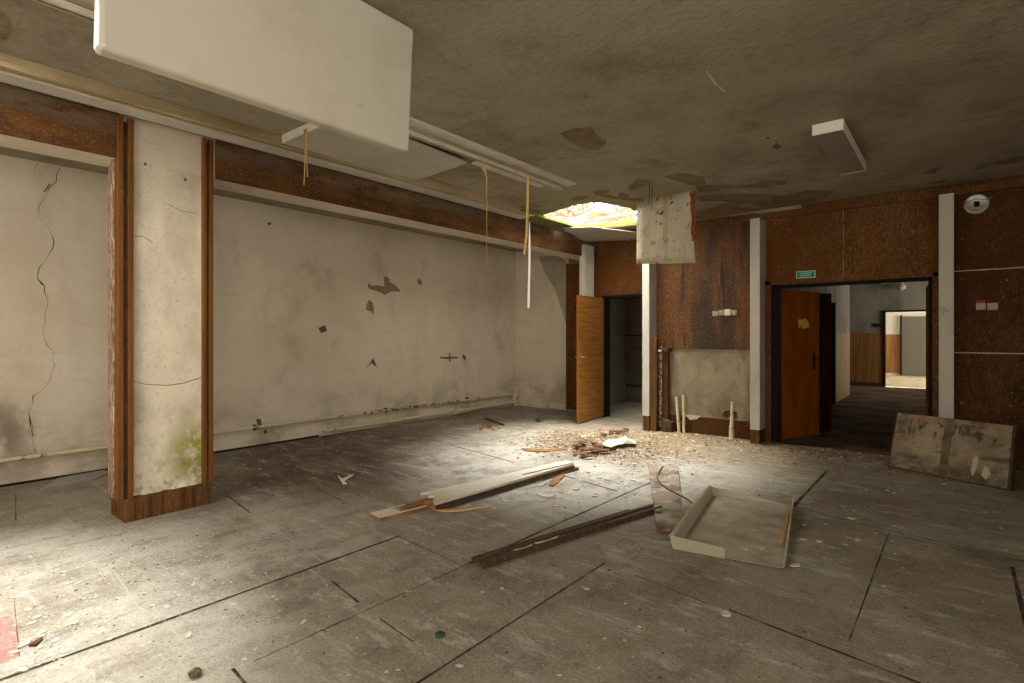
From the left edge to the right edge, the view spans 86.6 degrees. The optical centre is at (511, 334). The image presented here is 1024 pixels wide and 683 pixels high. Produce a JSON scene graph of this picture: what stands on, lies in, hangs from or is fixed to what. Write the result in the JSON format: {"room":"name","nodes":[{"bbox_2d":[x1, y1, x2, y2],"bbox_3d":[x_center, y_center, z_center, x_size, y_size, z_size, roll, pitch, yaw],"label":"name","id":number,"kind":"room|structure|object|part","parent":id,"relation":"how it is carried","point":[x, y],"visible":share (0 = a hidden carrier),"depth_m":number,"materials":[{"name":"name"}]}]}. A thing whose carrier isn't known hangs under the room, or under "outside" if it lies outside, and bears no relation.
{"room":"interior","nodes":[
{"label":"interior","id":0,"kind":"room"},
{"bbox_2d":[108,115,212,522],"bbox_3d":[-2.822,-0.125,4.371,0.335,3.050,0.680,0,0,39],"label":"pillar","id":1,"kind":"structure","parent":0,"point":[160,220],"depth_m":4.25,"materials":[{"name":"paint"}]},
{"bbox_3d":[-3.060,-0.040,4.207,0.135,2.540,0.085,0,0,39],"label":"timber post","id":2,"kind":"part","parent":1,"relation":"part of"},
{"bbox_3d":[-2.984,-0.185,4.122,0.070,2.830,0.090,0,0,39],"label":"timber post","id":3,"kind":"part","parent":1,"relation":"part of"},
{"bbox_3d":[-2.935,-0.200,4.056,0.080,2.860,0.040,0,0,39],"label":"timber post","id":4,"kind":"part","parent":1,"relation":"part of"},
{"bbox_3d":[-2.880,-0.200,4.095,0.045,2.860,0.035,0,0,39],"label":"timber post","id":5,"kind":"part","parent":1,"relation":"part of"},
{"bbox_3d":[-2.819,1.312,4.375,0.335,0.175,0.600,0,0,39],"label":"skirting","id":6,"kind":"part","parent":1,"relation":"part of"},
{"bbox_3d":[-2.551,-0.200,4.498,0.045,2.860,0.030,0,0,39],"label":"timber post","id":7,"kind":"part","parent":1,"relation":"part of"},
{"bbox_3d":[-2.551,-0.200,4.564,0.110,2.860,0.038,0,0,39],"label":"timber post","id":8,"kind":"part","parent":1,"relation":"part of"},
{"bbox_2d":[0,154,515,486],"bbox_3d":[-3.739,-0.163,6.323,0.204,3.126,11.850,0,0,39],"label":"wall","id":9,"kind":"structure","parent":0,"point":[315,315],"depth_m":6.96,"materials":[{"name":"paint"}]},
{"bbox_2d":[0,391,517,462],"bbox_3d":[-3.553,1.250,6.274,0.133,0.300,11.570,0,0,39],"label":"pipe","id":10,"kind":"object","parent":9,"relation":"attached to","point":[514,402],"visible":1,"depth_m":7.81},
{"bbox_2d":[0,82,596,259],"bbox_3d":[-2.226,-1.488,5.162,0.355,0.345,11.570,0,0,39],"label":"beam","id":11,"kind":"structure","parent":0,"point":[30,121],"depth_m":4.84,"materials":[{"name":"paint"}]},
{"bbox_2d":[0,401,1023,682],"bbox_3d":[0.655,1.399,4.116,9.800,0.002,14.000,0,0,39],"label":"floor","id":12,"kind":"structure","parent":0,"point":[950,651],"depth_m":3.13,"materials":[{"name":"concrete"}]},
{"bbox_2d":[8,650,20,653],"bbox_3d":[-2.192,1.395,2.393,0.040,0.008,0.031,0,0,22],"label":"flake","id":13,"kind":"object","parent":12,"relation":"on","point":[13,651],"visible":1,"depth_m":2.39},
{"bbox_2d":[17,667,27,670],"bbox_3d":[-2.041,1.396,2.267,0.042,0.006,0.026,0,0,-25],"label":"flake","id":14,"kind":"object","parent":12,"relation":"on","point":[23,668],"visible":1,"depth_m":2.26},
{"bbox_2d":[17,639,30,647],"bbox_3d":[-2.201,1.394,2.452,0.029,0.009,0.065,0,0,5],"label":"flake","id":15,"kind":"object","parent":12,"relation":"on","point":[28,641],"visible":1,"depth_m":2.45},
{"bbox_2d":[29,637,42,646],"bbox_3d":[-2.152,1.394,2.469,0.031,0.012,0.065,0,0,-2],"label":"wood splinter","id":16,"kind":"object","parent":12,"relation":"on","point":[36,642],"visible":1,"depth_m":2.45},
{"bbox_2d":[35,630,46,635],"bbox_3d":[-2.207,1.395,2.547,0.027,0.008,0.042,0,0,-5],"label":"flake","id":17,"kind":"object","parent":12,"relation":"on","point":[43,631],"visible":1,"depth_m":2.54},
{"bbox_2d":[51,637,59,642],"bbox_3d":[-2.088,1.395,2.486,0.033,0.007,0.035,0,0,-32],"label":"flake","id":18,"kind":"object","parent":12,"relation":"on","point":[57,639],"visible":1,"depth_m":2.48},
{"bbox_2d":[41,470,106,488],"bbox_3d":[-4.256,1.393,5.298,0.455,0.006,0.599,0,0,39],"label":"sheet","id":19,"kind":"object","parent":12,"relation":"on","point":[82,477],"visible":0.9,"depth_m":5.26,"materials":[{"name":"grey"}]},
{"bbox_2d":[185,631,191,637],"bbox_3d":[-1.504,1.395,2.522,0.028,0.009,0.061,0,0,-22],"label":"flake","id":20,"kind":"object","parent":12,"relation":"on","point":[188,634],"visible":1,"depth_m":2.52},
{"bbox_2d":[188,667,201,677],"bbox_3d":[-1.300,1.386,2.230,0.052,0.030,0.052,0,0,39],"label":"stone","id":21,"kind":"object","parent":12,"relation":"on","point":[196,671],"visible":1,"depth_m":2.22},
{"bbox_2d":[0,498,467,682],"bbox_3d":[-2.287,1.396,2.632,4.151,0.007,4.296,0,0,-8],"label":"rubble","id":22,"kind":"object","parent":12,"relation":"on","point":[87,584],"visible":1,"depth_m":3.03,"materials":[{"name":"white paint"}]},
{"bbox_2d":[338,474,353,483],"bbox_3d":[-1.589,1.393,5.252,0.153,0.008,0.338,0,0,-22],"label":"scrap","id":23,"kind":"object","parent":12,"relation":"on","point":[347,477],"visible":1,"depth_m":5.26,"materials":[{"name":"beige"}]},
{"bbox_2d":[214,408,554,474],"bbox_3d":[-1.402,1.394,7.995,1.140,0.011,5.798,0,0,39],"label":"rubble","id":24,"kind":"object","parent":12,"relation":"on","point":[510,408],"visible":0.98,"depth_m":7.20,"materials":[{"name":"white paint"}]},
{"bbox_2d":[435,630,444,638],"bbox_3d":[-0.335,1.392,2.526,0.048,0.016,0.048,0,0,39],"label":"cap","id":25,"kind":"object","parent":12,"relation":"on","point":[440,634],"visible":1,"depth_m":2.51,"materials":[{"name":"green"}]},
{"bbox_2d":[432,506,491,511],"bbox_3d":[-0.414,1.388,4.332,0.502,0.006,0.156,0,0,3],"label":"strip","id":26,"kind":"object","parent":12,"relation":"on","point":[440,510],"visible":0.83,"depth_m":4.31,"materials":[{"name":"brown"}]},
{"bbox_2d":[370,460,578,521],"bbox_3d":[-0.209,1.361,4.914,0.321,0.077,2.296,0,0,44],"label":"board","id":27,"kind":"object","parent":12,"relation":"on","point":[446,496],"visible":1,"depth_m":4.69,"materials":[{"name":"brown wood"}]},
{"bbox_2d":[485,417,503,424],"bbox_3d":[-0.302,1.383,8.736,0.049,0.033,0.752,0,0,-25],"label":"stick","id":28,"kind":"object","parent":12,"relation":"on","point":[485,417],"visible":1,"depth_m":8.64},
{"bbox_2d":[511,481,548,490],"bbox_3d":[0.170,1.398,5.082,0.427,0.004,0.174,0,0,-43],"label":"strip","id":29,"kind":"object","parent":12,"relation":"on","point":[532,484],"visible":0.82,"depth_m":5.04,"materials":[{"name":"grey"}]},
{"bbox_2d":[64,420,1023,682],"bbox_3d":[0.728,1.396,4.836,8.012,0.008,6.002,0,0,39],"label":"rubble","id":30,"kind":"object","parent":12,"relation":"on","point":[501,588],"visible":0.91,"depth_m":3.58,"materials":[{"name":"white paint"}]},
{"bbox_2d":[522,447,567,451],"bbox_3d":[0.420,1.394,6.586,0.574,0.012,0.225,0,0,-6],"label":"wood splinter","id":31,"kind":"object","parent":12,"relation":"on","point":[563,448],"visible":1,"depth_m":6.58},
{"bbox_2d":[539,494,555,497],"bbox_3d":[0.309,1.386,4.690,0.155,0.026,0.070,0,0,28],"label":"flake","id":32,"kind":"object","parent":12,"relation":"on","point":[540,495],"visible":1,"depth_m":4.68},
{"bbox_2d":[471,509,628,559],"bbox_3d":[0.340,1.392,3.844,1.500,0.016,0.022,0,0,-38],"label":"thin lath","id":33,"kind":"object","parent":12,"relation":"on","point":[472,558],"visible":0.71,"depth_m":3.80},
{"bbox_2d":[549,474,564,486],"bbox_3d":[0.423,1.393,5.223,0.085,0.015,0.448,0,0,21],"label":"wood splinter","id":34,"kind":"object","parent":12,"relation":"on","point":[556,479],"visible":1,"depth_m":5.21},
{"bbox_2d":[474,504,661,568],"bbox_3d":[0.479,1.380,3.824,1.735,0.040,0.105,0,0,-38],"label":"batten","id":35,"kind":"object","parent":12,"relation":"on","point":[487,560],"visible":0.99,"depth_m":3.68,"materials":[{"name":"brown wood"}]},
{"bbox_2d":[579,244,593,296],"bbox_3d":[1.257,-0.050,9.122,0.110,2.900,0.290,0,0,39],"label":"door frame","id":36,"kind":"structure","parent":12,"relation":"on","point":[586,261],"depth_m":9.04,"materials":[{"name":"white paint"}]},
{"bbox_2d":[650,338,657,431],"bbox_3d":[2.072,0.720,7.905,0.097,1.360,0.060,0,0,39],"label":"timber post","id":37,"kind":"object","parent":12,"relation":"on","point":[653,341],"visible":1,"depth_m":7.88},
{"bbox_2d":[648,464,682,532],"bbox_3d":[1.332,1.385,4.804,0.301,0.030,1.994,0,0,16],"label":"floor panel","id":38,"kind":"object","parent":12,"relation":"on","point":[671,504],"visible":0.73,"depth_m":4.61,"materials":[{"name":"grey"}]},
{"bbox_2d":[657,465,692,503],"bbox_3d":[1.438,1.363,4.984,0.163,0.015,1.355,0,0,5],"label":"loose cable","id":39,"kind":"object","parent":38,"relation":"on","point":[664,486],"visible":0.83,"depth_m":4.79,"materials":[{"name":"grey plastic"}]},
{"bbox_2d":[663,347,669,419],"bbox_3d":[2.260,0.790,7.953,0.075,1.220,0.072,0,0,39],"label":"timber post","id":40,"kind":"object","parent":12,"relation":"on","point":[666,355],"visible":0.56,"depth_m":7.92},
{"bbox_2d":[659,346,674,431],"bbox_3d":[2.241,0.780,7.896,0.216,1.240,0.140,0,0,39],"label":"pipe","id":41,"kind":"object","parent":12,"relation":"on","point":[666,425],"visible":1,"depth_m":7.92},
{"bbox_2d":[675,397,679,432],"bbox_3d":[2.372,1.146,7.782,0.047,0.509,0.088,0,0,-35],"label":"pipe stub","id":42,"kind":"object","parent":12,"relation":"on","point":[676,398],"visible":1,"depth_m":7.76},
{"bbox_2d":[676,395,686,432],"bbox_3d":[2.419,1.129,7.775,0.150,0.543,0.062,0,0,39],"label":"pipe stub","id":43,"kind":"object","parent":12,"relation":"on","point":[682,422],"visible":1,"depth_m":7.72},
{"bbox_2d":[477,423,916,478],"bbox_3d":[1.966,1.377,6.611,5.263,0.046,2.885,0,0,21],"label":"rubble","id":44,"kind":"object","parent":12,"relation":"on","point":[558,440],"visible":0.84,"depth_m":6.79,"materials":[{"name":"white paint"}]},
{"bbox_2d":[572,444,581,447],"bbox_3d":[0.801,1.358,6.670,0.142,0.042,0.090,0,0,39],"label":"fragment","id":45,"kind":"object","parent":44,"relation":"on","point":[573,445],"visible":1,"depth_m":6.64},
{"bbox_2d":[578,439,587,444],"bbox_3d":[0.897,1.354,6.849,0.121,0.051,0.243,0,0,11],"label":"fragment","id":46,"kind":"object","parent":44,"relation":"on","point":[582,442],"visible":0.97,"depth_m":6.79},
{"bbox_2d":[581,447,599,450],"bbox_3d":[0.931,1.355,6.447,0.254,0.048,0.115,0,0,-18],"label":"fragment","id":47,"kind":"object","parent":44,"relation":"on","point":[584,448],"visible":0.9,"depth_m":6.41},
{"bbox_2d":[592,449,610,452],"bbox_3d":[1.050,1.359,6.384,0.240,0.039,0.092,0,0,-14],"label":"fragment","id":48,"kind":"object","parent":44,"relation":"on","point":[594,450],"visible":1,"depth_m":6.35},
{"bbox_2d":[602,436,635,447],"bbox_3d":[1.340,1.332,6.812,0.647,0.075,0.324,0,0,-38],"label":"sheet","id":49,"kind":"object","parent":44,"relation":"on","point":[610,443],"visible":1,"depth_m":6.73,"materials":[{"name":"paper"}]},
{"bbox_2d":[614,430,628,432],"bbox_3d":[1.538,1.360,7.674,0.233,0.038,0.104,0,0,-5],"label":"fragment","id":50,"kind":"object","parent":44,"relation":"on","point":[617,431],"visible":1,"depth_m":7.65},
{"bbox_2d":[721,610,730,616],"bbox_3d":[1.071,1.394,2.719,0.051,0.010,0.054,0,0,5],"label":"flake","id":51,"kind":"object","parent":12,"relation":"on","point":[726,613],"visible":1,"depth_m":2.71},
{"bbox_2d":[729,402,733,439],"bbox_3d":[2.944,1.150,7.282,0.068,0.500,0.065,0,0,39],"label":"pipe stub","id":52,"kind":"object","parent":12,"relation":"on","point":[731,426],"visible":1,"depth_m":7.26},
{"bbox_2d":[669,485,794,567],"bbox_3d":[1.659,1.349,3.972,0.679,0.097,1.382,0,0,30],"label":"acrylic tray","id":53,"kind":"object","parent":12,"relation":"on","point":[687,535],"visible":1,"depth_m":3.87,"materials":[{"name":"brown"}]},
{"bbox_2d":[789,563,799,566],"bbox_3d":[1.714,1.393,3.292,0.082,0.012,0.039,0,0,-12],"label":"flake","id":54,"kind":"object","parent":12,"relation":"on","point":[792,564],"visible":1,"depth_m":3.28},
{"bbox_2d":[759,444,1023,476],"bbox_3d":[4.210,1.398,6.052,2.750,0.004,0.020,0,0,39],"label":"threshold","id":55,"kind":"object","parent":12,"relation":"on","point":[759,444],"visible":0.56,"depth_m":6.45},
{"bbox_2d":[887,411,1018,491],"bbox_3d":[4.369,1.137,5.425,0.386,0.597,1.088,0,0,-28],"label":"leaning board","id":56,"kind":"object","parent":12,"relation":"on","point":[972,452],"visible":0.91,"depth_m":5.34,"materials":[{"name":"beige"}]},
{"bbox_3d":[4.120,1.118,5.864,0.344,0.558,0.017,0,0,-40],"label":"rail","id":57,"kind":"part","parent":56,"relation":"part of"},
{"bbox_3d":[4.231,1.397,5.314,0.038,0.032,1.022,0,0,-28],"label":"rail","id":58,"kind":"part","parent":56,"relation":"part of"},
{"bbox_3d":[4.589,1.118,4.979,0.346,0.558,0.030,0,0,-40],"label":"rail","id":59,"kind":"part","parent":56,"relation":"part of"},
{"bbox_3d":[4.383,1.146,5.432,0.355,0.580,1.088,0,0,-28],"label":"frame","id":60,"kind":"part","parent":56,"relation":"part of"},
{"bbox_2d":[0,0,1023,251],"bbox_3d":[0.008,-1.679,3.483,9.600,0.063,11.800,0,0,39],"label":"ceiling","id":61,"kind":"structure","parent":0,"point":[721,101],"depth_m":3.68,"materials":[{"name":"paint"}]},
{"bbox_2d":[94,0,412,152],"bbox_3d":[-1.002,-1.323,2.421,0.103,0.654,1.380,0,0,39],"label":"ceiling panel","id":62,"kind":"object","parent":61,"relation":"in","point":[344,67],"visible":1,"depth_m":2.39,"materials":[{"name":"metal"}]},
{"bbox_2d":[0,52,533,218],"bbox_3d":[-2.631,-1.610,3.866,0.350,0.080,9.050,0,0,39],"label":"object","id":63,"kind":"object","parent":61,"relation":"attached to","point":[14,70],"visible":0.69,"depth_m":4.04,"materials":[{"name":"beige metal"}]},
{"bbox_2d":[516,206,579,230],"bbox_3d":[0.460,-1.617,7.635,0.360,0.065,1.500,0,0,39],"label":"trim","id":64,"kind":"structure","parent":63,"relation":"attached to","point":[538,218],"depth_m":7.63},
{"bbox_2d":[527,222,530,307],"bbox_3d":[0.238,-0.985,7.647,0.046,1.210,0.019,0,0,0],"label":"strip","id":65,"kind":"object","parent":64,"relation":"hanging from","point":[529,252],"visible":1,"depth_m":7.64,"materials":[{"name":"beige plastic"}]},
{"bbox_2d":[282,123,320,143],"bbox_3d":[-1.550,-1.616,4.208,0.890,0.068,0.020,0,0,39],"label":"trim","id":66,"kind":"structure","parent":61,"relation":"attached to","point":[298,132],"depth_m":4.33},
{"bbox_2d":[303,128,307,184],"bbox_3d":[-1.604,-1.390,4.231,0.053,0.441,0.017,0,0,39],"label":"string","id":67,"kind":"object","parent":66,"relation":"hanging from","point":[306,142],"visible":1,"depth_m":4.23,"materials":[{"name":"brown"}]},
{"bbox_2d":[32,0,575,190],"bbox_3d":[-0.860,-1.610,4.128,0.180,0.080,4.700,0,0,39],"label":"rail","id":68,"kind":"object","parent":61,"relation":"attached to","point":[419,130],"visible":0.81,"depth_m":4.65,"materials":[{"name":"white metal"}]},
{"bbox_2d":[472,161,542,187],"bbox_3d":[-0.005,-1.593,5.406,0.105,0.015,1.040,0,0,39],"label":"trim","id":69,"kind":"structure","parent":68,"relation":"attached to","point":[476,163],"depth_m":5.33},
{"bbox_2d":[482,168,486,221],"bbox_3d":[-0.259,-1.127,5.150,0.055,0.933,0.024,0,0,13],"label":"string","id":70,"kind":"object","parent":69,"relation":"hanging from","point":[483,169],"visible":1,"depth_m":5.14,"materials":[{"name":"brown"}]},
{"bbox_2d":[523,176,528,254],"bbox_3d":[0.140,-1.190,5.405,0.065,0.780,0.021,0,0,13],"label":"strip","id":71,"kind":"object","parent":68,"relation":"hanging from","point":[527,198],"visible":1,"depth_m":5.40,"materials":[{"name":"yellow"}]},
{"bbox_2d":[285,128,467,180],"bbox_3d":[-1.118,-1.596,4.780,0.986,0.012,1.422,0,0,39],"label":"ceiling cover","id":72,"kind":"structure","parent":61,"relation":"attached to","point":[420,161],"depth_m":4.78,"materials":[{"name":"paint"}]},
{"bbox_2d":[637,184,696,263],"bbox_3d":[1.817,-1.234,6.350,0.575,0.839,0.877,0,0,4],"label":"plate","id":73,"kind":"object","parent":61,"relation":"hanging from","point":[666,225],"visible":1,"depth_m":6.43,"materials":[{"name":"beige"}]},
{"bbox_2d":[812,119,865,174],"bbox_3d":[2.861,-1.603,4.712,0.212,0.086,1.347,0,0,39],"label":"ceiling lamp","id":74,"kind":"object","parent":61,"relation":"attached to","point":[834,137],"visible":1,"depth_m":4.51,"materials":[{"name":"beige"}]},
{"bbox_3d":[1.159,-1.610,8.679,0.120,0.040,1.000,0,0,39],"label":"trim","id":75,"kind":"structure","parent":61,"relation":"attached to","visible":0},
{"bbox_2d":[563,226,636,241],"bbox_3d":[1.467,-1.574,8.489,1.041,0.008,1.378,0,0,19],"label":"ceiling cover","id":76,"kind":"structure","parent":75,"relation":"attached to","point":[591,233],"depth_m":8.48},
{"bbox_2d":[516,250,641,410],"bbox_3d":[2.220,-0.130,10.369,3.900,3.060,2.140,0,0,39],"label":"wall","id":77,"kind":"structure","parent":0,"point":[545,330],"depth_m":10.51,"materials":[{"name":"paint"}]},
{"bbox_2d":[626,384,641,386],"bbox_3d":[2.777,1.050,11.089,0.950,0.040,0.038,0,0,39],"label":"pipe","id":78,"kind":"object","parent":77,"relation":"attached to","point":[627,384],"visible":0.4,"depth_m":11.27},
{"bbox_2d":[595,239,641,297],"bbox_3d":[1.986,-0.125,9.074,1.300,3.050,0.160,0,0,39],"label":"wall","id":79,"kind":"structure","parent":0,"point":[617,270],"depth_m":9.14,"materials":[{"name":"wood"}]},
{"bbox_2d":[575,294,641,422],"bbox_3d":[1.653,0.365,8.734,0.905,2.070,1.108,0,0,39],"label":"door","id":80,"kind":"structure","parent":79,"relation":"in","point":[592,357],"depth_m":8.95,"materials":[{"name":"brown wood"}]},
{"bbox_3d":[1.095,0.375,8.621,0.163,0.190,0.130,0,0,39],"label":"handle","id":81,"kind":"part","parent":80,"relation":"part of","materials":[{"name":"silver metal"}]},
{"bbox_3d":[1.946,0.365,9.088,0.900,2.070,0.190,0,0,39],"label":"frame","id":82,"kind":"part","parent":80,"relation":"part of","materials":[{"name":"black paint"}]},
{"bbox_2d":[656,213,765,439],"bbox_3d":[2.910,-0.125,7.905,1.630,3.050,0.680,0,0,39],"label":"wall","id":83,"kind":"structure","parent":0,"point":[710,355],"depth_m":7.58,"materials":[{"name":"paint"}]},
{"bbox_2d":[642,264,655,430],"bbox_3d":[2.040,-0.050,8.042,0.110,2.900,0.270,0,0,39],"label":"door frame","id":84,"kind":"structure","parent":83,"relation":"attached to","point":[648,270],"depth_m":7.94,"materials":[{"name":"white paint"}]},
{"bbox_2d":[658,348,672,351],"bbox_3d":[2.217,0.218,7.916,0.179,0.040,0.180,0,0,39],"label":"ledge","id":85,"kind":"object","parent":83,"relation":"attached to","point":[662,349],"visible":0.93,"depth_m":7.86,"materials":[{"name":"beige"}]},
{"bbox_2d":[712,311,717,315],"bbox_3d":[2.818,-0.297,7.531,0.074,0.070,0.031,0,0,39],"label":"wall switch","id":86,"kind":"object","parent":83,"relation":"attached to","point":[714,313],"visible":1,"depth_m":7.52,"materials":[{"name":"beige"}]},
{"bbox_2d":[724,309,730,314],"bbox_3d":[2.947,-0.310,7.420,0.083,0.084,0.039,0,0,39],"label":"wall switch","id":87,"kind":"object","parent":83,"relation":"attached to","point":[726,311],"visible":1,"depth_m":7.41,"materials":[{"name":"beige"}]},
{"bbox_2d":[731,310,736,314],"bbox_3d":[3.014,-0.304,7.370,0.068,0.069,0.031,0,0,39],"label":"wall switch","id":88,"kind":"object","parent":83,"relation":"attached to","point":[733,312],"visible":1,"depth_m":7.36,"materials":[{"name":"beige"}]},
{"bbox_2d":[750,218,765,443],"bbox_3d":[3.208,-0.050,7.086,0.121,2.900,0.270,0,0,39],"label":"pillar","id":89,"kind":"structure","parent":83,"relation":"attached to","point":[757,225],"depth_m":6.99,"materials":[{"name":"white paint"}]},
{"bbox_2d":[695,179,1023,227],"bbox_3d":[4.562,-1.585,6.126,5.900,0.130,0.060,0,0,39],"label":"trim","id":90,"kind":"structure","parent":83,"relation":"attached to","point":[796,210],"depth_m":6.48,"materials":[{"name":"paint"}]},
{"bbox_2d":[782,285,849,401],"bbox_3d":[5.021,-0.100,10.496,1.675,3.000,7.005,0,0,39],"label":"wall","id":91,"kind":"structure","parent":0,"point":[840,293],"depth_m":11.78,"materials":[{"name":"paint"}]},
{"bbox_2d":[832,302,835,403],"bbox_3d":[5.970,0.370,10.388,0.120,2.060,1.880,0,0,39],"label":"door","id":92,"kind":"structure","parent":91,"relation":"in","point":[833,303],"depth_m":10.98,"materials":[{"name":"black paint"}]},
{"bbox_2d":[766,186,937,280],"bbox_3d":[4.081,-1.175,6.640,1.785,0.950,0.154,0,0,39],"label":"wall panel","id":93,"kind":"object","parent":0,"point":[902,237],"visible":0.82,"depth_m":6.51,"materials":[{"name":"wood"}]},
{"bbox_2d":[796,270,814,278],"bbox_3d":[3.703,-0.762,6.847,0.216,0.088,0.017,0,0,39],"label":"sign","id":94,"kind":"object","parent":93,"relation":"attached to","point":[801,274],"visible":1,"depth_m":6.84,"materials":[{"name":"green"}]},
{"bbox_2d":[765,271,938,442],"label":"door","id":95,"kind":"structure","parent":93,"relation":"attached to","point":[798,361],"depth_m":7.21,"materials":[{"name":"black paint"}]},
{"bbox_2d":[798,318,808,328],"bbox_3d":[3.950,-0.155,7.362,0.206,0.140,0.009,0,0,-22],"label":"paper notice","id":96,"kind":"object","parent":95,"relation":"attached to","point":[804,323],"visible":1,"depth_m":7.36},
{"bbox_3d":[4.124,0.355,7.423,0.131,0.230,0.059,0,0,-28],"label":"handle","id":97,"kind":"part","parent":95,"relation":"part of","materials":[{"name":"black"}]},
{"bbox_2d":[779,385,925,455],"bbox_3d":[7.209,1.400,10.544,6.600,0.001,10.150,0,0,39],"label":"floor","id":98,"kind":"structure","parent":0,"point":[863,421],"depth_m":9.22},
{"bbox_2d":[850,281,927,386],"bbox_3d":[11.045,-0.100,13.968,6.600,3.000,0.190,0,0,39],"label":"wall","id":99,"kind":"structure","parent":0,"point":[868,302],"depth_m":14.85,"materials":[{"name":"paint"}]},
{"bbox_2d":[872,323,879,326],"bbox_3d":[9.918,-0.267,14.792,0.175,0.107,0.026,0,0,39],"label":"sign","id":100,"kind":"object","parent":99,"relation":"attached to","point":[873,324],"visible":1,"depth_m":14.79,"materials":[{"name":"black"}]},
{"bbox_2d":[882,282,905,290],"bbox_3d":[10.164,-1.284,14.439,0.520,0.230,0.258,0,0,39],"label":"globe lamp","id":101,"kind":"object","parent":99,"relation":"attached to","point":[901,286],"visible":0.99,"depth_m":14.28,"materials":[{"name":"white glass"}]},
{"bbox_3d":[10.268,-1.270,14.314,0.200,0.200,0.197,0,0,39],"label":"globe","id":102,"kind":"part","parent":101,"relation":"part of","materials":[{"name":"white glass"}]},
{"bbox_2d":[883,310,925,386],"bbox_3d":[10.485,0.370,14.420,1.040,2.060,0.200,0,0,39],"label":"door frame","id":103,"kind":"structure","parent":99,"relation":"in","point":[884,312],"depth_m":14.65,"materials":[{"name":"black paint"}]},
{"bbox_2d":[886,311,925,376],"bbox_3d":[14.547,-0.100,17.931,6.200,3.000,0.220,0,0,39],"label":"wall","id":104,"kind":"structure","parent":0,"point":[892,318],"depth_m":18.85,"materials":[{"name":"beige"}]},
{"bbox_2d":[900,315,925,375],"bbox_3d":[13.856,0.350,18.271,1.300,2.060,0.110,0,0,39],"label":"door","id":105,"kind":"structure","parent":104,"relation":"in","point":[912,328],"depth_m":18.42,"materials":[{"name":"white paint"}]},
{"bbox_2d":[886,375,925,388],"bbox_3d":[12.875,1.450,15.888,6.200,0.100,5.100,0,0,39],"label":"floor","id":106,"kind":"structure","parent":0,"point":[891,380],"depth_m":16.35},
{"bbox_2d":[938,174,1023,470],"bbox_3d":[5.837,-0.125,5.202,2.755,3.050,0.155,0,0,39],"label":"wall","id":107,"kind":"structure","parent":0,"point":[989,244],"depth_m":5.73,"materials":[{"name":"brown laminate"}]},
{"bbox_2d":[939,193,953,418],"bbox_3d":[4.694,-0.050,5.866,0.126,2.900,0.274,0,0,39],"label":"pillar","id":108,"kind":"structure","parent":107,"relation":"attached to","point":[946,201],"depth_m":5.76,"materials":[{"name":"white paint"}]},
{"bbox_2d":[963,194,992,213],"bbox_3d":[4.965,-1.400,5.783,0.245,0.216,0.060,0,0,39],"label":"wall lamp","id":109,"kind":"object","parent":107,"relation":"attached to","point":[975,203],"visible":1,"depth_m":5.79,"materials":[{"name":"beige"}]},
{"bbox_2d":[974,201,979,206],"bbox_3d":[4.950,-1.395,5.783,0.045,0.050,0.040,0,0,39],"label":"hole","id":110,"kind":"object","parent":109,"relation":"attached to","point":[976,203],"depth_m":5.77,"materials":[{"name":"black paint"}]},
{"bbox_2d":[976,303,985,309],"bbox_3d":[4.993,-0.305,5.783,0.078,0.074,0.031,0,0,39],"label":"wall switch","id":111,"kind":"object","parent":107,"relation":"attached to","point":[979,306],"visible":1,"depth_m":5.77,"materials":[{"name":"beige"}]},
{"bbox_2d":[987,303,997,309],"bbox_3d":[5.065,-0.302,5.724,0.084,0.074,0.031,0,0,39],"label":"wall switch","id":112,"kind":"object","parent":107,"relation":"attached to","point":[990,306],"visible":1,"depth_m":5.71,"materials":[{"name":"beige"}]},
{"label":"outside","id":113,"kind":"structure","parent":0,"visible":0},
{"bbox_2d":[546,206,590,217],"bbox_3d":[0.909,-2.546,10.356,1.460,0.657,0.879,0,0,39],"label":"bare branch","id":114,"kind":"object","parent":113,"point":[556,213],"visible":0.28,"depth_m":10.34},
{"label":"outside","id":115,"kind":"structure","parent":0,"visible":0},
{"bbox_2d":[558,204,591,223],"bbox_3d":[1.036,-2.529,10.774,1.021,0.477,1.897,0,0,-2],"label":"bare branch","id":116,"kind":"object","parent":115,"point":[581,205],"visible":0.34,"depth_m":10.63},
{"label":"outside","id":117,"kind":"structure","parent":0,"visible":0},
{"bbox_2d":[583,212,634,223],"bbox_3d":[1.674,-2.025,9.403,1.035,0.070,0.091,0,0,44],"label":"roof lath","id":118,"kind":"structure","parent":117,"point":[630,213],"depth_m":9.39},
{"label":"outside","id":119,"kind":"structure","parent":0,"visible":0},
{"bbox_2d":[562,212,581,222],"bbox_3d":[1.000,-1.965,9.075,0.042,0.038,0.792,0,0,29],"label":"roof lath","id":120,"kind":"structure","parent":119,"point":[562,212],"depth_m":9.06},
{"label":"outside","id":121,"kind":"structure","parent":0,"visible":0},
{"bbox_2d":[574,206,596,214],"bbox_3d":[1.244,-2.105,9.155,0.053,0.042,0.620,0,0,-27],"label":"roof lath","id":122,"kind":"structure","parent":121,"point":[593,206],"depth_m":9.16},
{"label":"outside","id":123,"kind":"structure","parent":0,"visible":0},
{"bbox_2d":[578,203,626,224],"bbox_3d":[1.707,-2.580,10.971,1.066,1.025,2.311,0,0,-29],"label":"bare branch","id":124,"kind":"object","parent":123,"point":[616,211],"visible":0.36,"depth_m":10.76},
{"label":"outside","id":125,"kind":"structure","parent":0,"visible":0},
{"bbox_2d":[588,205,636,223],"bbox_3d":[1.845,-2.118,9.789,0.879,0.365,1.758,0,0,13],"label":"foliage","id":126,"kind":"object","parent":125,"point":[595,211],"visible":0.44,"depth_m":9.62,"materials":[{"name":"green plant"}]},
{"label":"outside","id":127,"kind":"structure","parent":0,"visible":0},
{"bbox_2d":[594,203,636,222],"bbox_3d":[2.312,-2.545,11.416,2.115,0.937,1.180,0,0,39],"label":"bare branch","id":128,"kind":"object","parent":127,"point":[607,208],"visible":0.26,"depth_m":11.41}
]}

